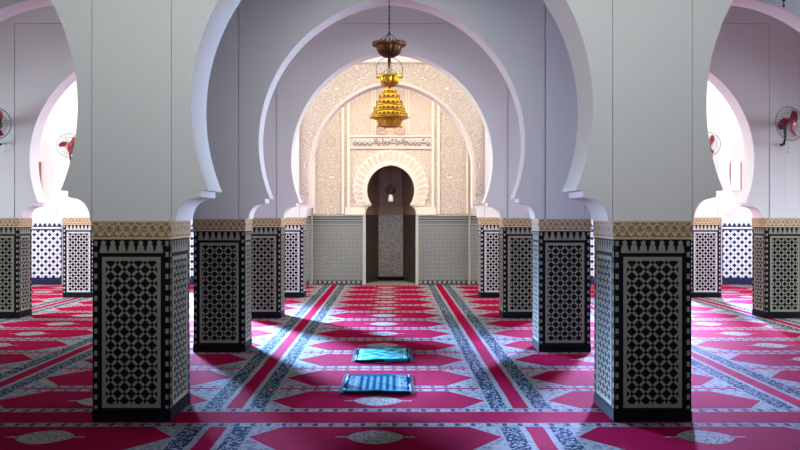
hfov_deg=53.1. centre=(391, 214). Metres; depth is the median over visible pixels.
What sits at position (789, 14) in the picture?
arch
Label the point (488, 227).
pier
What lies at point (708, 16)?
arch
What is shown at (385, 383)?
rug
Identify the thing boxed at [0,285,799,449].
carpet
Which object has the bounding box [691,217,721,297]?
pier
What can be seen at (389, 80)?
lamp
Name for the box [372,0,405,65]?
lamp
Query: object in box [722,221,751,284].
tile wainscot
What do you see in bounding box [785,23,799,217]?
arch
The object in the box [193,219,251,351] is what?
pier
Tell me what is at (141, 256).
pier
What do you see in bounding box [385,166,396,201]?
pendant lamp
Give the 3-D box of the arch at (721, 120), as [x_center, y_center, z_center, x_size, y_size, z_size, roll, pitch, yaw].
[8.100,-1.927,15.704,4.049,3.943,0.392,0,0,0]
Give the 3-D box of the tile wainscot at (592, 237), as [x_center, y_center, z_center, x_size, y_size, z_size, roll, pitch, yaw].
[3.960,0.865,18.394,3.180,1.470,0.048,0,0,0]
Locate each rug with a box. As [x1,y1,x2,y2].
[339,373,414,393]
[351,347,412,361]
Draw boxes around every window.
[39,162,40,180]
[729,162,741,190]
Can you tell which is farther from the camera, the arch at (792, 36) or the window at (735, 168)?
the window at (735, 168)
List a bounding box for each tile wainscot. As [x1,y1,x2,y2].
[32,221,61,284]
[190,221,192,284]
[591,221,593,284]
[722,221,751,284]
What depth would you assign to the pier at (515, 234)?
12.37 m
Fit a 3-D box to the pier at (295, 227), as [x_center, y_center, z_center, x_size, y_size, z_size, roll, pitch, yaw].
[-2.020,0.823,15.725,0.616,1.555,0.466,0,0,0]
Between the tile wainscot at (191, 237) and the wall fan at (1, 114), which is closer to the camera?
the wall fan at (1, 114)
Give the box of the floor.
[365,281,415,284]
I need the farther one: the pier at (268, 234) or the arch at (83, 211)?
the arch at (83, 211)
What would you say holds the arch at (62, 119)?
on the pier at (77, 241)
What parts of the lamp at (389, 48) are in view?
cable chain, lamp shade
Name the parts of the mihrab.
panel frame, star panel, panel frame, niche molding, alfiz frame, panel, niche cornice, panel frame, star panel, panel frame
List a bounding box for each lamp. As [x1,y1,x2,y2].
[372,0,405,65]
[376,5,402,93]
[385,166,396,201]
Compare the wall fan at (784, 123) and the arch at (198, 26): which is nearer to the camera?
the arch at (198, 26)
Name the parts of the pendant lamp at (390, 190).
lamp shade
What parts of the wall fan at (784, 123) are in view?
motor, blade, arm, blade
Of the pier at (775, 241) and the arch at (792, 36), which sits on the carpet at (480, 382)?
the pier at (775, 241)
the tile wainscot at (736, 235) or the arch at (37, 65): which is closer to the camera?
the arch at (37, 65)
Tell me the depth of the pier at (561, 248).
9.35 m
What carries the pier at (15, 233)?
on the carpet at (480, 382)
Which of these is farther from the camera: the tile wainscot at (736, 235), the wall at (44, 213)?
the wall at (44, 213)
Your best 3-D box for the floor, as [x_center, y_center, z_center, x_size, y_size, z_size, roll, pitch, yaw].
[0.000,1.668,9.260,20.880,0.104,21.520,0,0,0]
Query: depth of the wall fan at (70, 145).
15.27 m
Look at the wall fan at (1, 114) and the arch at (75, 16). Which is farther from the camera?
the wall fan at (1, 114)
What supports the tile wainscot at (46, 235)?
attached to the wall at (44, 213)
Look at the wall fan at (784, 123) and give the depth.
12.15 m
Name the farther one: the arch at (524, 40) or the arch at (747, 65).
the arch at (747, 65)
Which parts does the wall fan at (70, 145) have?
blade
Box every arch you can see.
[0,0,218,218]
[0,6,260,217]
[44,81,78,216]
[51,0,91,220]
[79,200,287,216]
[172,0,611,220]
[219,0,564,218]
[261,5,522,217]
[288,56,495,216]
[496,200,704,216]
[523,6,784,217]
[565,0,799,218]
[692,0,732,220]
[705,81,739,216]
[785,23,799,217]
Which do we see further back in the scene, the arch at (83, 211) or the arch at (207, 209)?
the arch at (83, 211)
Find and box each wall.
[31,130,192,284]
[591,130,752,284]
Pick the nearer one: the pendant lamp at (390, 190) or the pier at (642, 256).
the pier at (642, 256)
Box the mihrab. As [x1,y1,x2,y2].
[306,87,477,284]
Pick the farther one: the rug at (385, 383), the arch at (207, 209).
the arch at (207, 209)
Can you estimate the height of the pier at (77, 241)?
1.555 m
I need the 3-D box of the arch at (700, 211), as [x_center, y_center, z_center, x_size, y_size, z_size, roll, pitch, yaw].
[4.050,-1.927,15.704,4.049,3.943,0.392,0,0,0]
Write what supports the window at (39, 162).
in the wall at (44, 213)
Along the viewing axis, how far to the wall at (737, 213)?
18.42 m
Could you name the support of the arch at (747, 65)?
on the pier at (775, 241)
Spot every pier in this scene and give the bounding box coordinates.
[0,218,31,317]
[62,217,92,297]
[91,0,190,421]
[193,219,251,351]
[252,218,284,317]
[285,217,305,297]
[478,217,498,297]
[499,218,531,317]
[532,219,590,351]
[593,0,692,421]
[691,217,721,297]
[752,218,799,317]
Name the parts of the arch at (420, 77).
frame molding, frame molding, arch molding, frame molding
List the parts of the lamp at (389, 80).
lamp shade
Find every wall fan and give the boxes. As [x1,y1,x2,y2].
[0,108,11,151]
[56,133,75,160]
[708,132,720,155]
[775,106,799,152]
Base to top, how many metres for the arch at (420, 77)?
3.943 m
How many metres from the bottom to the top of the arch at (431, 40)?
3.943 m
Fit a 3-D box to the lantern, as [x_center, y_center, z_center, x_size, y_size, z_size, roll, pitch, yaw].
[-0.045,-2.713,14.000,0.673,2.380,0.675,0,0,-23]
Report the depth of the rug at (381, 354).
9.07 m
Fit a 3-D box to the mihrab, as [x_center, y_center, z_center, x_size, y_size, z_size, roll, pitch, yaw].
[-0.030,-1.150,18.955,4.640,5.500,1.310,0,0,0]
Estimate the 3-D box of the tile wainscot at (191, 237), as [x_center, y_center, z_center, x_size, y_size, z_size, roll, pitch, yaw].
[-3.960,0.865,18.394,3.180,1.470,0.048,0,0,0]
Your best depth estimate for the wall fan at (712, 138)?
15.25 m
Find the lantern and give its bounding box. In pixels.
[369,66,409,128]

